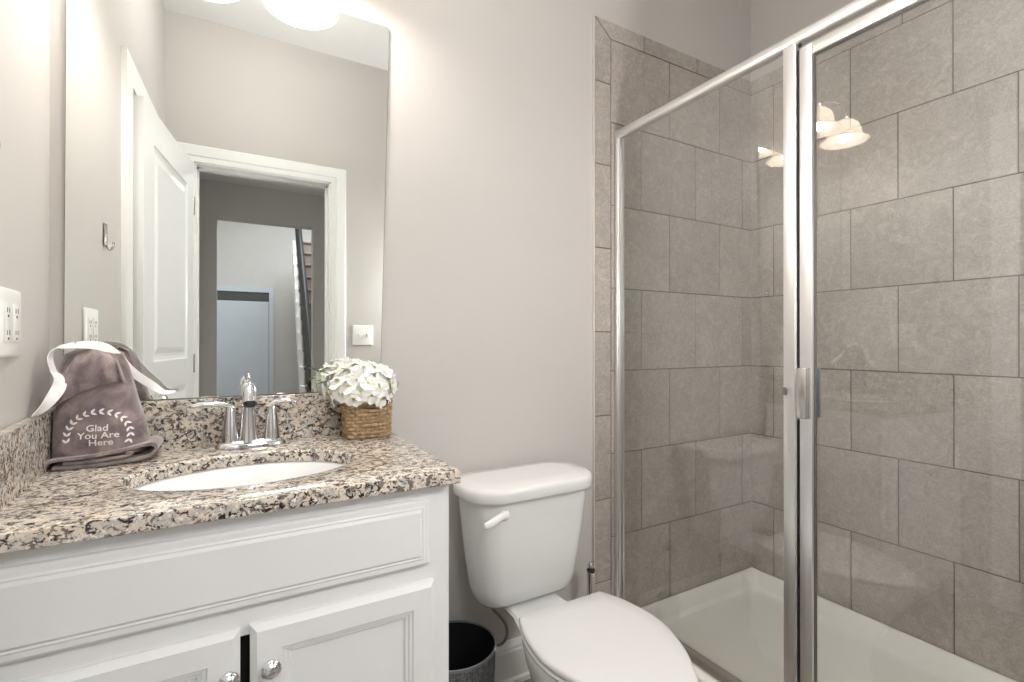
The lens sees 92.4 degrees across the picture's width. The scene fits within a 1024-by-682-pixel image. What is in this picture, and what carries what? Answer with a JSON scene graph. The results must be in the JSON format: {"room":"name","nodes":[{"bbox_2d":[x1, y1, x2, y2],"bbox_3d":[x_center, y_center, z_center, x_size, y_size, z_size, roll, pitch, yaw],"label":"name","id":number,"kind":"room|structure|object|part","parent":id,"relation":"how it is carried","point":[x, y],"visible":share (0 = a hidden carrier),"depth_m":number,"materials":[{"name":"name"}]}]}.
{"room":"bathroom","nodes":[
{"label":"bathroom","id":0,"kind":"room"},
{"bbox_2d":[0,0,49,429],"bbox_3d":[-0.634,-0.237,0.386,0.100,2.775,1.607,0,0,-33],"label":"wall","id":1,"kind":"structure","parent":0,"point":[24,24],"depth_m":0.93,"materials":[{"name":"paint"}]},
{"bbox_2d":[0,286,20,357],"bbox_3d":[-0.861,-0.031,0.842,0.008,0.117,0.117,0,0,-33],"label":"wall outlet","id":2,"kind":"object","parent":1,"relation":"attached to","point":[10,300],"visible":1,"depth_m":0.83,"materials":[{"name":"white plastic"}]},
{"bbox_2d":[4,302,11,342],"bbox_3d":[-0.846,-0.031,0.824,0.003,0.068,0.034,0,0,-33],"label":"receptacle","id":3,"kind":"object","parent":2,"relation":"attached to","point":[7,305],"depth_m":0.82,"materials":[{"name":"plastic"}]},
{"bbox_2d":[12,303,19,342],"bbox_3d":[-0.871,-0.031,0.862,0.003,0.068,0.034,0,0,-33],"label":"receptacle","id":4,"kind":"object","parent":2,"relation":"attached to","point":[15,306],"depth_m":0.86,"materials":[{"name":"plastic"}]},
{"bbox_2d":[49,0,750,642],"bbox_3d":[-0.015,-0.233,1.733,2.900,2.775,0.120,0,0,-30],"label":"wall","id":5,"kind":"structure","parent":0,"point":[486,339],"depth_m":1.64,"materials":[{"name":"paint"}]},
{"bbox_2d":[64,0,388,400],"bbox_3d":[-0.682,-0.395,1.278,0.732,1.073,0.006,0,0,-30],"label":"mirror","id":6,"kind":"object","parent":5,"relation":"attached to","point":[224,207],"visible":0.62,"depth_m":1.25,"materials":[{"name":"white mirror"}]},
{"bbox_2d":[140,393,341,450],"bbox_3d":[-0.682,0.202,1.267,0.725,0.118,0.020,0,0,-30],"label":"backsplash","id":7,"kind":"structure","parent":5,"relation":"attached to","point":[180,426],"depth_m":1.23,"materials":[{"name":"stone"}]},
{"bbox_2d":[494,636,529,681],"bbox_3d":[-0.033,1.083,1.638,0.797,0.142,0.022,0,0,-30],"label":"baseboard","id":8,"kind":"structure","parent":5,"relation":"attached to","point":[510,662],"depth_m":1.65,"materials":[{"name":"white wood"}]},
{"bbox_2d":[592,14,594,568],"bbox_3d":[0.306,-0.106,1.842,0.005,2.237,0.011,0,0,-30],"label":"trim","id":9,"kind":"structure","parent":5,"relation":"attached to","point":[593,15],"depth_m":1.84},
{"bbox_2d":[595,16,751,607],"bbox_3d":[0.720,-0.044,2.080,0.947,2.353,0.010,0,0,-30],"label":"tiled wall","id":10,"kind":"structure","parent":5,"relation":"attached to","point":[688,305],"depth_m":2.05,"materials":[{"name":"tile"}]},
{"bbox_2d":[751,0,892,80],"bbox_3d":[1.577,-0.234,1.656,0.118,2.775,1.600,0,0,-30],"label":"wall","id":11,"kind":"structure","parent":0,"point":[772,21],"depth_m":2.20,"materials":[{"name":"paint"}]},
{"bbox_2d":[751,0,1023,681],"bbox_3d":[1.492,-0.045,1.675,0.010,2.353,1.480,0,0,-30],"label":"tiled wall","id":12,"kind":"structure","parent":11,"relation":"attached to","point":[920,113],"depth_m":1.76,"materials":[{"name":"tile"}]},
{"bbox_3d":[2.417,1.196,-1.602,3.800,0.100,8.320,0,0,-30],"label":"floor","id":13,"kind":"structure","parent":0,"visible":0},
{"bbox_2d":[0,485,448,681],"bbox_3d":[-0.546,0.720,1.024,0.710,0.866,0.528,0,0,-30],"label":"vanity cabinet","id":14,"kind":"object","parent":13,"relation":"on","point":[355,590],"visible":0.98,"depth_m":0.82,"materials":[{"name":"white wood"}]},
{"bbox_3d":[-0.594,0.757,0.736,0.326,0.559,0.019,0,0,-30],"label":"door","id":15,"kind":"part","parent":14,"relation":"part of","materials":[{"name":"white wood"}]},
{"bbox_3d":[-0.455,0.545,0.789,0.031,0.031,0.029,0,0,-30],"label":"knob","id":16,"kind":"part","parent":14,"relation":"part of","materials":[{"name":"silver metal"}]},
{"bbox_2d":[0,393,460,553],"bbox_3d":[-0.561,0.215,1.039,0.748,0.145,0.534,0,0,-30],"label":"countertop","id":17,"kind":"structure","parent":14,"relation":"on","point":[40,506],"depth_m":0.92,"materials":[{"name":"stone"}]},
{"bbox_2d":[29,341,175,469],"bbox_3d":[-0.855,0.129,1.047,0.220,0.260,0.167,0,0,-30],"label":"drawstring bag","id":18,"kind":"object","parent":17,"relation":"on","point":[99,420],"visible":1,"depth_m":1.02,"materials":[{"name":"fabric"}]},
{"bbox_2d":[133,461,344,490],"bbox_3d":[-0.546,0.359,1.019,0.440,0.142,0.314,0,0,-30],"label":"sink","id":19,"kind":"object","parent":17,"relation":"in","point":[250,474],"visible":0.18,"depth_m":1.13,"materials":[{"name":"ceramic"}]},
{"bbox_2d":[189,375,297,449],"bbox_3d":[-0.653,0.173,1.206,0.184,0.174,0.164,0,0,11],"label":"faucet","id":20,"kind":"object","parent":17,"relation":"on","point":[248,437],"visible":1,"depth_m":1.20,"materials":[{"name":"silver metal"}]},
{"bbox_3d":[-0.715,0.155,1.174,0.096,0.022,0.026,0,0,-36],"label":"lever","id":21,"kind":"part","parent":20,"relation":"part of","materials":[{"name":"silver metal"}]},
{"bbox_3d":[-0.686,0.201,1.195,0.039,0.096,0.039,0,0,-30],"label":"handle","id":22,"kind":"part","parent":20,"relation":"part of","materials":[{"name":"silver metal"}]},
{"bbox_3d":[-0.629,0.173,1.175,0.047,0.155,0.138,0,0,-30],"label":"spout","id":23,"kind":"part","parent":20,"relation":"part of","materials":[{"name":"silver metal"}]},
{"bbox_3d":[-0.663,0.164,1.236,0.015,0.157,0.015,0,0,-30],"label":"lift rod","id":24,"kind":"part","parent":20,"relation":"part of","materials":[{"name":"silver metal"}]},
{"bbox_3d":[-0.646,0.251,1.218,0.156,0.020,0.054,0,0,-30],"label":"plate","id":25,"kind":"part","parent":20,"relation":"part of","materials":[{"name":"silver metal"}]},
{"bbox_3d":[-0.606,0.201,1.241,0.039,0.096,0.039,0,0,-30],"label":"handle","id":26,"kind":"part","parent":20,"relation":"part of","materials":[{"name":"silver metal"}]},
{"bbox_3d":[-0.584,0.156,1.249,0.072,0.022,0.026,0,0,-20],"label":"lever","id":27,"kind":"part","parent":20,"relation":"part of","materials":[{"name":"silver metal"}]},
{"bbox_2d":[317,358,398,439],"bbox_3d":[-0.411,0.154,1.321,0.215,0.215,0.164,0,0,-39],"label":"flower basket","id":28,"kind":"object","parent":17,"relation":"on","point":[365,391],"visible":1,"depth_m":1.29,"materials":[{"name":"white plant"}]},
{"bbox_3d":[-0.402,0.545,0.820,0.031,0.031,0.029,0,0,-30],"label":"knob","id":29,"kind":"part","parent":14,"relation":"part of","materials":[{"name":"silver metal"}]},
{"bbox_3d":[-0.298,0.758,0.906,0.327,0.559,0.019,0,0,-30],"label":"door","id":30,"kind":"part","parent":14,"relation":"part of","materials":[{"name":"white wood"}]},
{"bbox_2d":[449,619,496,681],"bbox_3d":[-0.165,1.007,1.402,0.242,0.292,0.242,0,0,-30],"label":"waste bin","id":31,"kind":"object","parent":13,"relation":"on","point":[472,645],"visible":0.52,"depth_m":1.50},
{"bbox_2d":[453,461,698,681],"bbox_3d":[0.167,0.783,1.310,0.448,0.741,0.761,0,0,-30],"label":"toilet","id":32,"kind":"object","parent":13,"relation":"on","point":[521,524],"visible":0.91,"depth_m":1.39,"materials":[{"name":"ceramic"}]},
{"bbox_3d":[-0.041,0.492,1.354,0.090,0.036,0.027,0,0,-45],"label":"flush lever","id":33,"kind":"part","parent":32,"relation":"part of","materials":[{"name":"white plastic"}]},
{"bbox_3d":[0.039,0.618,1.534,0.410,0.336,0.204,0,0,-30],"label":"tank","id":34,"kind":"part","parent":32,"relation":"part of","materials":[{"name":"ceramic"}]},
{"bbox_3d":[0.042,0.433,1.529,0.448,0.041,0.238,0,0,-30],"label":"tank lid","id":35,"kind":"part","parent":32,"relation":"part of","materials":[{"name":"ceramic"}]},
{"bbox_3d":[0.239,0.956,1.184,0.343,0.394,0.457,0,0,-30],"label":"bowl","id":36,"kind":"part","parent":32,"relation":"part of","materials":[{"name":"ceramic"}]},
{"bbox_3d":[0.246,0.750,1.172,0.355,0.015,0.440,0,0,-30],"label":"seat","id":37,"kind":"part","parent":32,"relation":"part of","materials":[{"name":"plastic"}]},
{"bbox_3d":[0.246,0.731,1.172,0.357,0.020,0.442,0,0,-30],"label":"seat lid","id":38,"kind":"part","parent":32,"relation":"part of","materials":[{"name":"plastic"}]},
{"bbox_2d":[587,561,594,594],"bbox_3d":[0.278,0.966,1.731,0.088,0.376,0.088,0,0,-30],"label":"toilet brush","id":39,"kind":"object","parent":13,"relation":"on","point":[590,570],"visible":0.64,"depth_m":1.72,"materials":[{"name":"metal"}]},
{"bbox_3d":[0.278,0.904,1.731,0.030,0.187,0.030,0,0,-30],"label":"handle","id":40,"kind":"part","parent":39,"relation":"part of","materials":[{"name":"silver metal"}]},
{"bbox_2d":[641,567,1016,681],"bbox_3d":[1.108,1.092,1.446,0.875,0.122,1.468,0,0,-30],"label":"shower pan","id":41,"kind":"object","parent":13,"relation":"on","point":[735,621],"visible":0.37,"depth_m":1.84,"materials":[{"name":"plastic"}]},
{"bbox_2d":[614,0,888,681],"bbox_3d":[0.781,0.110,1.261,0.065,1.840,1.468,0,0,-30],"label":"shower door frame","id":42,"kind":"structure","parent":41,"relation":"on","point":[788,48],"depth_m":1.30,"materials":[{"name":"metal"}]},
{"bbox_3d":[0.783,1.026,1.260,0.060,0.008,1.466,0,0,-30],"label":"sill","id":43,"kind":"part","parent":42,"relation":"part of","materials":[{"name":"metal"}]},
{"bbox_3d":[0.741,0.122,1.300,0.026,1.800,0.036,0,0,-30],"label":"post","id":44,"kind":"part","parent":42,"relation":"part of","materials":[{"name":"metal"}]},
{"bbox_2d":[797,0,929,681],"bbox_3d":[0.934,0.118,0.966,0.066,1.779,0.736,0,0,-30],"label":"shower door","id":45,"kind":"structure","parent":42,"relation":"attached to","point":[808,373],"depth_m":1.25,"materials":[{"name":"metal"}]},
{"bbox_3d":[0.744,0.133,1.254,0.023,0.130,0.024,0,0,-30],"label":"handle","id":46,"kind":"part","parent":45,"relation":"part of","materials":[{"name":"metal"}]},
{"bbox_3d":[0.784,0.133,1.268,0.024,0.130,0.014,0,0,-30],"label":"handle","id":47,"kind":"part","parent":45,"relation":"part of","materials":[{"name":"silver metal"}]},
{"bbox_3d":[0.935,-0.746,0.965,0.020,0.029,0.665,0,0,-30],"label":"rail","id":48,"kind":"part","parent":45,"relation":"part of","materials":[{"name":"metal"}]}
]}

